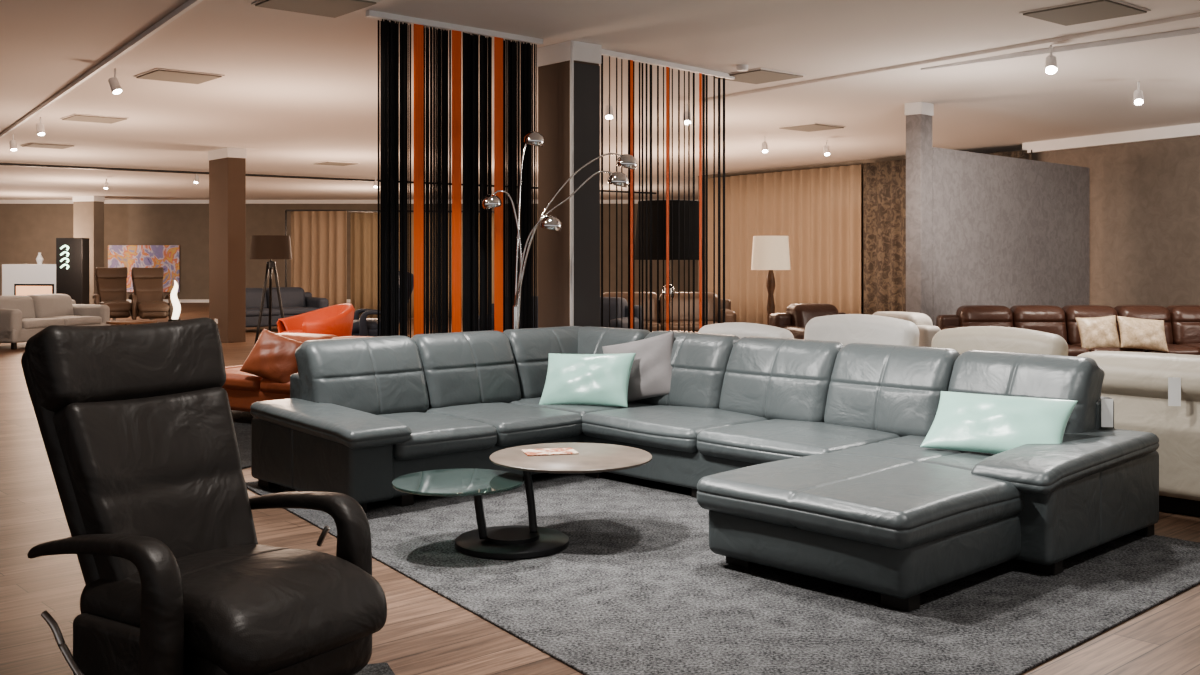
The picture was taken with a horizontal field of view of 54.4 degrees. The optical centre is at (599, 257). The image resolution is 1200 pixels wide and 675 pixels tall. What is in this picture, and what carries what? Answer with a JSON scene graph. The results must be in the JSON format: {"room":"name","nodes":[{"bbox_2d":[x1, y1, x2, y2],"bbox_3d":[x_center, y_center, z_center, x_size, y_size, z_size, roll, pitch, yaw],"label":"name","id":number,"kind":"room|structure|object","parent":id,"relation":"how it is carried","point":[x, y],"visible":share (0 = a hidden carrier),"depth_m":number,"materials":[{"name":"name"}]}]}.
{"room":"store","nodes":[
{"label":"store","id":0,"kind":"room"},
{"bbox_2d":[0,204,697,298],"bbox_3d":[-6.500,-0.210,36.200,39.000,3.180,0.120,0,0,0],"label":"wall","id":1,"kind":"structure","parent":0,"point":[26,230],"depth_m":36.14,"materials":[{"name":"brown paint"}]},
{"bbox_2d":[108,245,179,291],"bbox_3d":[-14.100,0.330,36.060,2.200,1.450,0.050,0,0,0],"label":"abstract painting","id":2,"kind":"object","parent":1,"relation":"attached to","point":[167,257],"visible":0.69,"depth_m":36.03,"materials":[{"name":"paint"}]},
{"bbox_2d":[0,200,697,203],"bbox_3d":[-6.950,-1.740,36.080,37.900,0.119,0.080,0,0,0],"label":"trim","id":3,"kind":"structure","parent":1,"relation":"attached to","point":[1,201],"depth_m":36.04,"materials":[{"name":"white paint"}]},
{"bbox_2d":[0,0,1199,199],"bbox_3d":[-6.000,-1.850,18.000,50.000,0.100,44.000,0,0,0],"label":"ceiling","id":4,"kind":"structure","parent":0,"point":[296,91],"depth_m":11.64,"materials":[{"name":"white paint"}]},
{"bbox_2d":[62,115,126,123],"bbox_3d":[-6.500,-1.788,15.000,0.620,0.022,0.620,0,0,-40],"label":"panel","id":5,"kind":"object","parent":4,"relation":"attached to","point":[83,118],"visible":1,"depth_m":14.97,"materials":[{"name":"grey"}]},
{"bbox_2d":[0,0,202,137],"bbox_3d":[-5.000,-1.777,11.375,0.035,0.044,18.069,0,0,-34],"label":"track rail","id":6,"kind":"object","parent":4,"relation":"attached to","point":[185,7],"depth_m":10.22,"materials":[{"name":"white metal"}]},
{"bbox_2d":[136,69,221,83],"bbox_3d":[-4.150,-1.788,11.500,0.620,0.022,0.620,0,0,-40],"label":"panel","id":7,"kind":"object","parent":4,"relation":"attached to","point":[161,75],"visible":1,"depth_m":11.44,"materials":[{"name":"grey"}]},
{"bbox_2d":[255,0,375,17],"bbox_3d":[-2.000,-1.788,8.200,0.620,0.022,0.620,0,0,-40],"label":"panel","id":8,"kind":"object","parent":4,"relation":"attached to","point":[328,8],"visible":1,"depth_m":8.24,"materials":[{"name":"grey"}]},
{"bbox_2d":[0,163,656,193],"bbox_3d":[-5.500,-1.747,26.050,17.743,0.044,0.080,0,0,-38],"label":"track rail","id":9,"kind":"object","parent":4,"relation":"attached to","point":[7,164],"depth_m":23.69,"materials":[{"name":"white metal"}]},
{"bbox_2d":[285,209,493,317],"bbox_3d":[-4.565,0.150,26.197,4.906,2.460,0.502,0,0,-10],"label":"drapes","id":10,"kind":"object","parent":4,"relation":"hanging from","point":[318,237],"visible":0.34,"depth_m":26.03,"materials":[{"name":"beige fabric"}]},
{"bbox_2d":[366,10,542,337],"bbox_3d":[-1.100,-0.234,9.046,1.649,3.128,0.092,0,0,-43],"label":"curtain","id":11,"kind":"object","parent":4,"relation":"hanging from","point":[513,61],"visible":0.59,"depth_m":8.96,"materials":[{"name":"black fabric"}]},
{"bbox_2d":[601,49,734,332],"bbox_3d":[0.621,-0.234,10.719,0.050,3.128,2.010,0,0,43],"label":"curtain","id":12,"kind":"object","parent":4,"relation":"hanging from","point":[703,73],"visible":0.63,"depth_m":10.68,"materials":[{"name":"black fabric strings"},{"name":"orange fabric"},{"name":"white painted rail"}]},
{"bbox_2d":[715,69,802,83],"bbox_3d":[1.560,-1.788,11.500,0.620,0.022,0.620,0,0,-40],"label":"panel","id":13,"kind":"object","parent":4,"relation":"attached to","point":[760,76],"visible":0.8,"depth_m":11.42,"materials":[{"name":"grey"}]},
{"bbox_2d":[708,13,1199,102],"bbox_3d":[3.400,-1.784,10.150,0.182,0.029,7.684,0,0,-35],"label":"trim","id":14,"kind":"structure","parent":4,"relation":"attached to","point":[1192,18],"depth_m":10.17,"materials":[{"name":"white paint"}]},
{"bbox_2d":[921,28,1199,69],"bbox_3d":[5.500,-1.777,8.250,0.020,0.044,7.286,0,0,-43],"label":"track rail","id":15,"kind":"object","parent":4,"relation":"attached to","point":[1192,31],"depth_m":9.78,"materials":[{"name":"white metal"}]},
{"bbox_2d":[1023,0,1146,25],"bbox_3d":[3.530,-1.788,8.500,0.620,0.022,0.620,0,0,-40],"label":"panel","id":16,"kind":"object","parent":4,"relation":"attached to","point":[1098,10],"visible":1,"depth_m":8.45,"materials":[{"name":"grey"}]},
{"bbox_2d":[0,303,1199,674],"bbox_3d":[-6.000,1.430,18.000,50.000,0.100,44.000,0,0,0],"label":"floor","id":17,"kind":"structure","parent":0,"point":[424,632],"depth_m":4.61,"materials":[{"name":"brown wood"}]},
{"bbox_2d":[2,253,55,295],"bbox_3d":[-14.501,0.623,29.990,1.600,1.525,0.470,0,0,8],"label":"fireplace","id":18,"kind":"object","parent":17,"relation":"on","point":[39,278],"visible":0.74,"depth_m":29.79,"materials":[{"name":"white paint"}]},
{"bbox_2d":[0,294,110,349],"bbox_3d":[-8.886,0.985,18.595,0.980,0.790,2.000,0,0,20],"label":"sofa","id":19,"kind":"object","parent":17,"relation":"on","point":[22,317],"visible":0.87,"depth_m":18.50,"materials":[{"name":"grey fabric"}]},
{"bbox_2d":[0,295,35,317],"bbox_3d":[-9.276,0.805,18.311,0.397,0.430,0.792,0,0,20],"label":"cushion","id":20,"kind":"object","parent":19,"relation":"on","point":[26,304],"depth_m":18.36,"materials":[{"name":"grey fabric"}]},
{"bbox_2d":[22,318,63,328],"bbox_3d":[-8.933,1.025,18.186,0.790,0.170,0.792,0,0,20],"label":"seat cushion","id":21,"kind":"object","parent":19,"relation":"on","point":[27,323],"depth_m":18.00,"materials":[{"name":"grey fabric"}]},
{"bbox_2d":[27,294,73,317],"bbox_3d":[-9.003,0.805,19.063,0.397,0.430,0.792,0,0,20],"label":"cushion","id":22,"kind":"object","parent":19,"relation":"on","point":[45,305],"depth_m":18.93,"materials":[{"name":"grey fabric"}]},
{"bbox_2d":[42,316,101,325],"bbox_3d":[-8.660,1.025,18.938,0.790,0.170,0.792,0,0,20],"label":"seat cushion","id":23,"kind":"object","parent":19,"relation":"on","point":[67,320],"depth_m":18.78,"materials":[{"name":"grey fabric"}]},
{"bbox_2d":[56,238,88,303],"bbox_3d":[-12.650,0.450,27.984,0.620,1.860,0.432,0,0,0],"label":"display cabinet","id":24,"kind":"object","parent":17,"relation":"on","point":[72,254],"visible":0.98,"depth_m":27.80,"materials":[{"name":"black metal"}]},
{"bbox_2d":[73,201,103,303],"bbox_3d":[-14.900,-0.130,34.000,0.750,3.020,0.400,0,0,20],"label":"shaft","id":25,"kind":"object","parent":17,"relation":"on","point":[88,216],"visible":0.5,"depth_m":33.78,"materials":[{"name":"beige paint"}]},
{"bbox_2d":[92,267,132,324],"bbox_3d":[-10.236,0.789,24.561,0.836,1.182,1.062,0,0,-30],"label":"recliner armchair","id":26,"kind":"object","parent":17,"relation":"on","point":[111,283],"visible":0.7,"depth_m":24.66,"materials":[{"name":"brown leather"}]},
{"bbox_2d":[97,278,126,301],"bbox_3d":[-10.347,0.726,24.754,0.585,0.602,0.192,0,-22,-30],"label":"cushion","id":27,"kind":"object","parent":26,"relation":"on","point":[108,289],"depth_m":24.70,"materials":[{"name":"brown leather"}]},
{"bbox_2d":[100,301,131,311],"bbox_3d":[-10.165,1.006,24.439,0.600,0.230,0.780,0,0,-30],"label":"seat cushion","id":28,"kind":"object","parent":26,"relation":"on","point":[115,306],"depth_m":24.17,"materials":[{"name":"brown leather"}]},
{"bbox_2d":[129,267,172,322],"bbox_3d":[-9.386,0.789,24.361,0.836,1.182,1.062,0,0,-30],"label":"recliner armchair","id":29,"kind":"object","parent":17,"relation":"on","point":[147,298],"visible":0.98,"depth_m":24.41,"materials":[{"name":"brown leather"}]},
{"bbox_2d":[133,278,162,301],"bbox_3d":[-9.497,0.726,24.554,0.585,0.602,0.192,0,-22,-30],"label":"cushion","id":30,"kind":"object","parent":29,"relation":"on","point":[145,289],"depth_m":24.50,"materials":[{"name":"brown leather"}]},
{"bbox_2d":[137,301,168,312],"bbox_3d":[-9.315,1.006,24.239,0.600,0.230,0.780,0,0,-30],"label":"seat cushion","id":31,"kind":"object","parent":29,"relation":"on","point":[142,306],"depth_m":23.96,"materials":[{"name":"brown leather"}]},
{"bbox_2d":[209,157,245,342],"bbox_3d":[-6.200,-0.130,19.400,0.300,3.020,0.800,0,0,-40],"label":"column","id":32,"kind":"structure","parent":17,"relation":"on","point":[227,176],"depth_m":19.15,"materials":[{"name":"brown paint"}]},
{"bbox_2d":[208,147,246,160],"bbox_3d":[-6.200,-1.719,19.400,0.330,0.160,0.830,0,0,-40],"label":"collar","id":33,"kind":"object","parent":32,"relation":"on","point":[224,152],"visible":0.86,"depth_m":19.13,"materials":[{"name":"white paint"}]},
{"bbox_2d":[231,410,252,468],"bbox_3d":[-2.975,1.373,9.400,3.426,0.011,1.661,0,0,45],"label":"rug","id":34,"kind":"object","parent":17,"relation":"on","point":[242,420],"visible":0.02,"depth_m":9.10,"materials":[{"name":"carpet"}]},
{"bbox_2d":[222,333,372,411],"bbox_3d":[-2.508,1.023,9.937,1.800,0.690,1.080,0,0,32],"label":"sofa","id":35,"kind":"object","parent":34,"relation":"on","point":[243,389],"visible":0.18,"depth_m":9.60,"materials":[{"name":"brown leather"}]},
{"bbox_2d":[222,367,261,390],"bbox_3d":[-2.897,1.033,10.069,0.792,0.170,0.890,0,0,32],"label":"seat cushion","id":36,"kind":"object","parent":35,"relation":"on","point":[236,380],"depth_m":9.61,"materials":[{"name":"brown leather"}]},
{"bbox_2d":[240,329,302,382],"bbox_3d":[-2.620,0.820,9.499,0.655,0.466,0.254,0,0,30],"label":"pillow","id":37,"kind":"object","parent":35,"relation":"on","point":[272,357],"visible":0.69,"depth_m":9.43,"materials":[{"name":"brown leather"}]},
{"bbox_2d":[260,378,289,394],"bbox_3d":[-2.219,1.033,9.645,0.792,0.170,0.890,0,0,32],"label":"seat cushion","id":38,"kind":"object","parent":35,"relation":"on","point":[267,387],"depth_m":9.39,"materials":[{"name":"brown leather"}]},
{"bbox_2d":[276,333,337,342],"bbox_3d":[-2.678,0.853,10.421,0.792,0.350,0.384,0,0,32],"label":"cushion","id":39,"kind":"object","parent":35,"relation":"on","point":[301,337],"depth_m":10.29,"materials":[{"name":"brown leather"}]},
{"bbox_2d":[250,235,291,345],"bbox_3d":[-5.160,0.512,18.300,0.640,1.724,0.640,0,0,0],"label":"tripod floor lamp","id":40,"kind":"object","parent":17,"relation":"on","point":[270,247],"visible":0.93,"depth_m":18.11,"materials":[{"name":"brown"}]},
{"bbox_2d":[246,287,328,326],"bbox_3d":[-6.290,0.975,22.288,2.000,0.810,0.980,0,0,-40],"label":"sofa","id":41,"kind":"object","parent":17,"relation":"on","point":[295,301],"visible":0.34,"depth_m":22.30,"materials":[{"name":"grey fabric"}]},
{"bbox_2d":[246,288,266,307],"bbox_3d":[-6.770,0.795,22.238,0.792,0.450,0.400,0,0,-40],"label":"cushion","id":42,"kind":"object","parent":41,"relation":"on","point":[253,295],"depth_m":22.20,"materials":[{"name":"grey fabric"}]},
{"bbox_2d":[266,287,305,307],"bbox_3d":[-6.157,0.795,22.753,0.792,0.450,0.400,0,0,-40],"label":"cushion","id":43,"kind":"object","parent":41,"relation":"on","point":[290,296],"depth_m":22.64,"materials":[{"name":"grey fabric"}]},
{"bbox_2d":[274,307,318,314],"bbox_3d":[-5.923,1.025,22.473,0.792,0.170,0.790,0,0,-40],"label":"seat cushion","id":44,"kind":"object","parent":41,"relation":"on","point":[286,310],"depth_m":22.15,"materials":[{"name":"grey fabric"}]},
{"bbox_2d":[277,303,354,336],"bbox_3d":[-3.701,0.991,15.234,0.960,0.779,1.132,0,0,-35],"label":"tub chair","id":45,"kind":"object","parent":17,"relation":"on","point":[337,320],"visible":0.42,"depth_m":15.13,"materials":[{"name":"orange leather"}]},
{"bbox_2d":[354,663,394,674],"bbox_3d":[-1.275,1.373,3.325,1.603,0.011,1.073,0,0,-17],"label":"rug","id":46,"kind":"object","parent":17,"relation":"on","point":[376,668],"visible":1,"depth_m":3.87,"materials":[{"name":"carpet"}]},
{"bbox_2d":[21,317,386,674],"bbox_3d":[-1.189,0.786,3.508,1.046,1.164,0.823,0,0,33],"label":"recliner armchair","id":47,"kind":"object","parent":46,"relation":"on","point":[135,421],"visible":1,"depth_m":3.42,"materials":[{"name":"black leather"}]},
{"bbox_2d":[53,387,257,580],"bbox_3d":[-1.372,0.723,3.627,0.190,0.593,0.576,-26,-14,30],"label":"cushion","id":48,"kind":"object","parent":47,"relation":"on","point":[163,464],"depth_m":3.55,"materials":[{"name":"black leather"}]},
{"bbox_2d":[80,544,386,674],"bbox_3d":[-1.072,0.999,3.432,0.768,0.226,0.591,0,0,33],"label":"seat cushion","id":49,"kind":"object","parent":47,"relation":"on","point":[250,609],"depth_m":3.25,"materials":[{"name":"black leather"}]},
{"bbox_2d":[352,271,413,336],"bbox_3d":[-3.233,0.789,17.024,1.062,1.182,0.836,0,0,-20],"label":"recliner armchair","id":50,"kind":"object","parent":17,"relation":"on","point":[362,326],"visible":0.28,"depth_m":16.67,"materials":[{"name":"grey leather"}]},
{"bbox_2d":[352,319,377,333],"bbox_3d":[-3.366,1.006,16.976,0.780,0.230,0.600,0,0,-20],"label":"seat cushion","id":51,"kind":"object","parent":50,"relation":"on","point":[372,326],"depth_m":16.68,"materials":[{"name":"grey fabric"}]},
{"bbox_2d":[480,131,636,328],"bbox_3d":[-0.320,0.191,9.098,1.227,2.378,0.364,0,0,0],"label":"arc floor lamp","id":52,"kind":"object","parent":17,"relation":"on","point":[534,138],"visible":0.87,"depth_m":9.09,"materials":[{"name":"silver metal"}]},
{"bbox_2d":[479,296,643,330],"bbox_3d":[-0.605,0.950,15.486,2.200,0.860,0.980,0,0,20],"label":"sofa","id":53,"kind":"object","parent":17,"relation":"on","point":[605,299],"visible":0.1,"depth_m":15.37,"materials":[{"name":"grey fabric"}]},
{"bbox_2d":[600,297,627,326],"bbox_3d":[-0.090,0.770,15.586,0.892,0.500,0.408,0,0,20],"label":"cushion","id":54,"kind":"object","parent":53,"relation":"on","point":[605,299],"depth_m":15.35,"materials":[{"name":"grey fabric"}]},
{"bbox_2d":[538,60,598,327],"bbox_3d":[-0.270,-0.130,9.930,0.300,3.020,0.460,0,0,-40],"label":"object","id":55,"kind":"structure","parent":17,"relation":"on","point":[553,79],"depth_m":9.83,"materials":[{"name":"brown paint"}]},
{"bbox_2d":[537,40,600,66],"bbox_3d":[-0.270,-1.719,9.930,0.330,0.160,0.490,0,0,-40],"label":"collar","id":56,"kind":"object","parent":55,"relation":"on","point":[559,52],"visible":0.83,"depth_m":9.78,"materials":[{"name":"white paint"}]},
{"bbox_2d":[574,63,599,326],"bbox_3d":[-0.118,-0.120,9.749,0.300,3.000,0.012,0,0,-40],"label":"column","id":57,"kind":"structure","parent":55,"relation":"attached to","point":[586,76],"depth_m":9.75,"materials":[{"name":"grey paint"}]},
{"bbox_2d":[570,42,573,325],"bbox_3d":[-0.233,-0.210,9.622,0.032,3.140,0.030,0,0,-40],"label":"pipe","id":58,"kind":"object","parent":57,"relation":"attached to","point":[571,43],"visible":0.7,"depth_m":9.61,"materials":[{"name":"white paint"}]},
{"bbox_2d":[634,200,698,301],"bbox_3d":[0.740,0.385,12.600,0.760,1.990,0.760,0,0,0],"label":"floor lamp","id":59,"kind":"object","parent":17,"relation":"on","point":[654,202],"visible":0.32,"depth_m":12.29,"materials":[{"name":"black"}]},
{"bbox_2d":[603,292,736,331],"bbox_3d":[0.900,0.950,17.485,2.200,0.860,0.980,0,0,0],"label":"sofa","id":60,"kind":"object","parent":17,"relation":"on","point":[730,316],"visible":0.33,"depth_m":17.58,"materials":[{"name":"brown leather"}]},
{"bbox_2d":[603,292,656,320],"bbox_3d":[0.450,0.770,17.755,0.892,0.500,0.408,0,0,0],"label":"cushion","id":61,"kind":"object","parent":60,"relation":"on","point":[612,294],"depth_m":17.62,"materials":[{"name":"brown leather"}]},
{"bbox_2d":[659,292,717,321],"bbox_3d":[1.350,0.770,17.755,0.892,0.500,0.408,0,0,0],"label":"cushion","id":62,"kind":"object","parent":60,"relation":"on","point":[710,295],"depth_m":17.59,"materials":[{"name":"brown leather"}]},
{"bbox_2d":[660,321,717,331],"bbox_3d":[1.350,1.025,17.390,0.892,0.170,0.790,0,0,0],"label":"seat cushion","id":63,"kind":"object","parent":60,"relation":"on","point":[675,323],"depth_m":17.02,"materials":[{"name":"brown leather"}]},
{"bbox_2d":[245,473,1199,674],"bbox_3d":[0.226,1.373,5.995,3.499,0.011,4.842,0,0,-41],"label":"area rug","id":64,"kind":"object","parent":17,"relation":"on","point":[638,587],"visible":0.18,"depth_m":4.76,"materials":[{"name":"grey carpet"}]},
{"bbox_2d":[391,443,651,559],"bbox_3d":[-0.340,1.170,5.602,1.292,0.396,0.804,0,0,-38],"label":"coffee table","id":65,"kind":"object","parent":64,"relation":"on","point":[511,542],"visible":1,"depth_m":5.49,"materials":[{"name":"beige wood"}]},
{"bbox_2d":[522,448,578,455],"bbox_3d":[-0.250,0.968,5.830,0.260,0.006,0.170,0,0,-14],"label":"magazine","id":66,"kind":"object","parent":65,"relation":"on","point":[549,451],"visible":1,"depth_m":5.82,"materials":[{"name":"white paper"}]},
{"bbox_2d":[250,326,1158,611],"bbox_3d":[0.339,0.935,6.364,2.739,0.865,4.273,0,0,-43],"label":"sectional sofa","id":67,"kind":"object","parent":64,"relation":"on","point":[804,457],"visible":0.83,"depth_m":6.32,"materials":[{"name":"grey leather"}]},
{"bbox_2d":[295,335,428,414],"bbox_3d":[-1.480,0.750,7.292,0.798,0.495,0.405,0,0,-44],"label":"cushion","id":68,"kind":"object","parent":67,"relation":"on","point":[379,375],"depth_m":7.16,"materials":[{"name":"grey leather"}]},
{"bbox_2d":[379,412,496,459],"bbox_3d":[-1.137,1.037,6.883,0.695,0.174,0.914,0,0,-43],"label":"seat cushion","id":69,"kind":"object","parent":67,"relation":"on","point":[428,435],"depth_m":6.62,"materials":[{"name":"grey leather"}]},
{"bbox_2d":[411,330,520,408],"bbox_3d":[-0.914,0.750,7.828,0.758,0.495,0.405,0,0,-44],"label":"cushion","id":70,"kind":"object","parent":67,"relation":"on","point":[472,367],"depth_m":7.70,"materials":[{"name":"grey leather"}]},
{"bbox_2d":[424,402,581,445],"bbox_3d":[-0.634,1.036,7.359,0.680,0.176,0.914,0,0,-44],"label":"seat cushion","id":71,"kind":"object","parent":67,"relation":"on","point":[516,424],"depth_m":7.14,"materials":[{"name":"grey leather"}]},
{"bbox_2d":[502,326,581,398],"bbox_3d":[-0.352,0.750,8.362,0.788,0.495,0.405,0,0,-44],"label":"cushion","id":72,"kind":"object","parent":67,"relation":"on","point":[531,348],"depth_m":8.12,"materials":[{"name":"grey leather"}]},
{"bbox_2d":[539,353,635,406],"bbox_3d":[-0.085,0.805,7.719,0.630,0.351,0.250,0,0,18],"label":"pillow","id":73,"kind":"object","parent":67,"relation":"on","point":[571,379],"visible":1,"depth_m":7.65,"materials":[{"name":"teal fabric"}]},
{"bbox_2d":[578,326,650,353],"bbox_3d":[0.054,0.750,8.332,0.405,0.495,0.727,0,0,-44],"label":"cushion","id":74,"kind":"object","parent":67,"relation":"on","point":[591,339],"depth_m":8.28,"materials":[{"name":"grey leather"}]},
{"bbox_2d":[602,331,673,401],"bbox_3d":[0.270,0.745,7.799,0.602,0.512,0.207,0,0,20],"label":"pillow","id":75,"kind":"object","parent":67,"relation":"on","point":[651,373],"visible":0.57,"depth_m":7.72,"materials":[{"name":"grey fabric"}]},
{"bbox_2d":[582,405,767,452],"bbox_3d":[0.506,1.036,7.211,0.894,0.175,0.955,0,0,-44],"label":"seat cushion","id":76,"kind":"object","parent":67,"relation":"on","point":[649,428],"depth_m":7.00,"materials":[{"name":"grey leather"}]},
{"bbox_2d":[635,331,739,407],"bbox_3d":[0.582,0.750,7.776,0.405,0.495,0.798,0,0,-44],"label":"cushion","id":77,"kind":"object","parent":67,"relation":"on","point":[699,361],"depth_m":7.55,"materials":[{"name":"grey leather"}]},
{"bbox_2d":[719,336,843,421],"bbox_3d":[1.133,0.750,7.195,0.405,0.495,0.798,0,0,-44],"label":"cushion","id":78,"kind":"object","parent":67,"relation":"on","point":[764,378],"depth_m":7.07,"materials":[{"name":"grey leather"}]},
{"bbox_2d":[697,419,899,463],"bbox_3d":[1.153,1.035,6.529,0.894,0.178,0.915,0,0,-44],"label":"seat cushion","id":79,"kind":"object","parent":67,"relation":"on","point":[765,440],"depth_m":6.37,"materials":[{"name":"grey leather"}]},
{"bbox_2d":[697,435,1023,549],"bbox_3d":[1.470,1.040,5.447,1.920,0.184,1.080,0,0,-44],"label":"cushion","id":80,"kind":"object","parent":67,"relation":"on","point":[894,493],"depth_m":4.91,"materials":[{"name":"grey leather"}]},
{"bbox_2d":[824,343,960,436],"bbox_3d":[1.670,0.750,6.630,0.405,0.495,0.758,0,0,-44],"label":"cushion","id":81,"kind":"object","parent":67,"relation":"on","point":[895,390],"depth_m":6.51,"materials":[{"name":"grey leather"}]},
{"bbox_2d":[920,391,1077,453],"bbox_3d":[1.950,0.815,5.720,0.680,0.260,0.287,0,0,37],"label":"pillow","id":82,"kind":"object","parent":67,"relation":"on","point":[971,422],"visible":0.87,"depth_m":5.67,"materials":[{"name":"teal fabric"}]},
{"bbox_2d":[948,350,1104,432],"bbox_3d":[2.193,0.750,6.078,0.405,0.495,0.758,0,0,-44],"label":"cushion","id":83,"kind":"object","parent":67,"relation":"on","point":[1080,379],"depth_m":5.94,"materials":[{"name":"grey leather"}]},
{"bbox_2d":[751,236,789,324],"bbox_3d":[2.020,0.560,13.800,0.460,1.640,0.460,0,0,0],"label":"floor lamp","id":84,"kind":"object","parent":17,"relation":"on","point":[770,253],"visible":0.67,"depth_m":13.63,"materials":[{"name":"beige"}]},
{"bbox_2d":[769,303,845,338],"bbox_3d":[2.555,0.955,13.286,0.950,0.850,0.930,0,0,-20],"label":"armchair","id":85,"kind":"object","parent":17,"relation":"on","point":[796,317],"visible":0.17,"depth_m":13.38,"materials":[{"name":"brown leather"}]},
{"bbox_2d":[786,303,837,326],"bbox_3d":[2.471,0.770,13.516,0.582,0.480,0.404,0,0,-20],"label":"cushion","id":86,"kind":"object","parent":85,"relation":"on","point":[799,315],"depth_m":13.39,"materials":[{"name":"brown leather"}]},
{"bbox_2d":[863,159,905,314],"bbox_3d":[5.089,-0.170,20.404,0.110,3.060,1.409,0,0,-31],"label":"wall","id":87,"kind":"structure","parent":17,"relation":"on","point":[884,182],"depth_m":20.52,"materials":[{"name":"brown paint"}]},
{"bbox_2d":[873,311,940,346],"bbox_3d":[3.113,0.945,11.207,0.980,0.870,1.000,0,0,-30],"label":"armchair","id":88,"kind":"object","parent":17,"relation":"on","point":[927,331],"visible":0.09,"depth_m":10.77,"materials":[{"name":"white leather"}]},
{"bbox_2d":[873,311,932,325],"bbox_3d":[2.879,0.760,11.072,0.408,0.500,0.592,0,0,-30],"label":"cushion","id":89,"kind":"object","parent":88,"relation":"on","point":[918,319],"depth_m":10.84,"materials":[{"name":"white leather"}]},
{"bbox_2d":[905,102,933,319],"bbox_3d":[3.720,-0.210,13.600,0.280,3.180,0.220,0,0,-45],"label":"post","id":90,"kind":"object","parent":17,"relation":"on","point":[919,115],"visible":0.81,"depth_m":13.51,"materials":[{"name":"grey paper"}]},
{"bbox_2d":[698,314,1199,516],"bbox_3d":[2.458,0.877,7.462,1.135,1.005,4.607,0,0,-44],"label":"sofa","id":91,"kind":"object","parent":17,"relation":"on","point":[1158,394],"visible":0.17,"depth_m":6.34,"materials":[{"name":"beige leather"}]},
{"bbox_2d":[936,305,1199,355],"bbox_3d":[5.750,0.955,12.735,3.900,0.850,0.980,0,0,0],"label":"leather sofa","id":92,"kind":"object","parent":17,"relation":"on","point":[1181,322],"visible":0.35,"depth_m":12.86,"materials":[{"name":"brown leather"}]},
{"bbox_2d":[956,305,1012,326],"bbox_3d":[4.292,0.770,13.005,0.575,0.480,0.404,0,0,0],"label":"cushion","id":93,"kind":"object","parent":92,"relation":"on","point":[967,315],"depth_m":12.87,"materials":[{"name":"brown leather"}]},
{"bbox_2d":[1010,305,1066,341],"bbox_3d":[4.875,0.770,13.005,0.575,0.480,0.404,0,0,0],"label":"cushion","id":94,"kind":"object","parent":92,"relation":"on","point":[1044,318],"depth_m":12.86,"materials":[{"name":"brown leather"}]},
{"bbox_2d":[1062,305,1119,344],"bbox_3d":[5.458,0.770,13.005,0.575,0.480,0.404,0,0,0],"label":"cushion","id":95,"kind":"object","parent":92,"relation":"on","point":[1071,312],"depth_m":12.88,"materials":[{"name":"brown leather"}]},
{"bbox_2d":[1075,315,1120,349],"bbox_3d":[5.300,0.800,12.400,0.443,0.379,0.194,0,0,5],"label":"pillow","id":96,"kind":"object","parent":92,"relation":"on","point":[1095,332],"visible":1,"depth_m":12.35,"materials":[{"name":"beige fabric"}]},
{"bbox_2d":[1072,343,1144,351],"bbox_3d":[5.458,1.015,12.640,0.575,0.170,0.790,0,0,0],"label":"seat cushion","id":97,"kind":"object","parent":92,"relation":"on","point":[1076,344],"depth_m":12.27,"materials":[{"name":"brown leather"}]},
{"bbox_2d":[1117,316,1168,351],"bbox_3d":[5.720,0.800,12.300,0.553,0.376,0.204,0,0,-5],"label":"pillow","id":98,"kind":"object","parent":92,"relation":"on","point":[1137,333],"visible":1,"depth_m":12.24,"materials":[{"name":"beige fabric"}]},
{"bbox_2d":[1114,305,1172,343],"bbox_3d":[6.042,0.770,13.005,0.575,0.480,0.404,0,0,0],"label":"cushion","id":99,"kind":"object","parent":92,"relation":"on","point":[1151,312],"depth_m":12.88,"materials":[{"name":"brown leather"}]},
{"bbox_2d":[1144,344,1199,354],"bbox_3d":[6.042,1.015,12.640,0.575,0.170,0.790,0,0,0],"label":"seat cushion","id":100,"kind":"object","parent":92,"relation":"on","point":[1172,348],"depth_m":12.27,"materials":[{"name":"brown leather"}]},
{"bbox_2d":[1166,305,1199,344],"bbox_3d":[6.625,0.770,13.005,0.575,0.480,0.404,0,0,0],"label":"cushion","id":101,"kind":"object","parent":92,"relation":"on","point":[1184,319],"depth_m":12.86,"materials":[{"name":"brown leather"}]},
{"bbox_2d":[698,155,905,313],"bbox_3d":[3.900,-0.210,22.900,0.121,3.180,6.381,0,0,-32],"label":"wall","id":102,"kind":"structure","parent":0,"point":[855,162],"depth_m":22.06,"materials":[{"name":"brown paint"}]},
{"bbox_2d":[708,165,861,324],"bbox_3d":[3.505,-0.170,23.101,0.130,3.060,4.562,0,0,-33],"label":"drapes","id":103,"kind":"object","parent":102,"relation":"hanging from","point":[819,211],"visible":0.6,"depth_m":22.63,"materials":[{"name":"beige fabric"}]},
{"bbox_2d":[932,147,1089,325],"bbox_3d":[5.430,0.040,15.285,4.434,2.680,0.141,0,0,-45],"label":"wall partition","id":104,"kind":"structure","parent":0,"point":[1008,232],"depth_m":14.99,"materials":[{"name":"grey paper"}]},
{"bbox_2d":[1032,136,1199,307],"bbox_3d":[9.175,-0.210,13.500,0.122,3.180,10.934,0,0,-26],"label":"wall","id":105,"kind":"structure","parent":0,"point":[1145,195],"depth_m":16.43,"materials":[{"name":"beige paint"}]},
{"bbox_2d":[1022,123,1199,152],"bbox_3d":[9.080,-1.720,13.425,0.104,0.159,10.885,0,0,-26],"label":"trim","id":106,"kind":"structure","parent":105,"relation":"attached to","point":[1187,130],"depth_m":16.72,"materials":[{"name":"white paint"}]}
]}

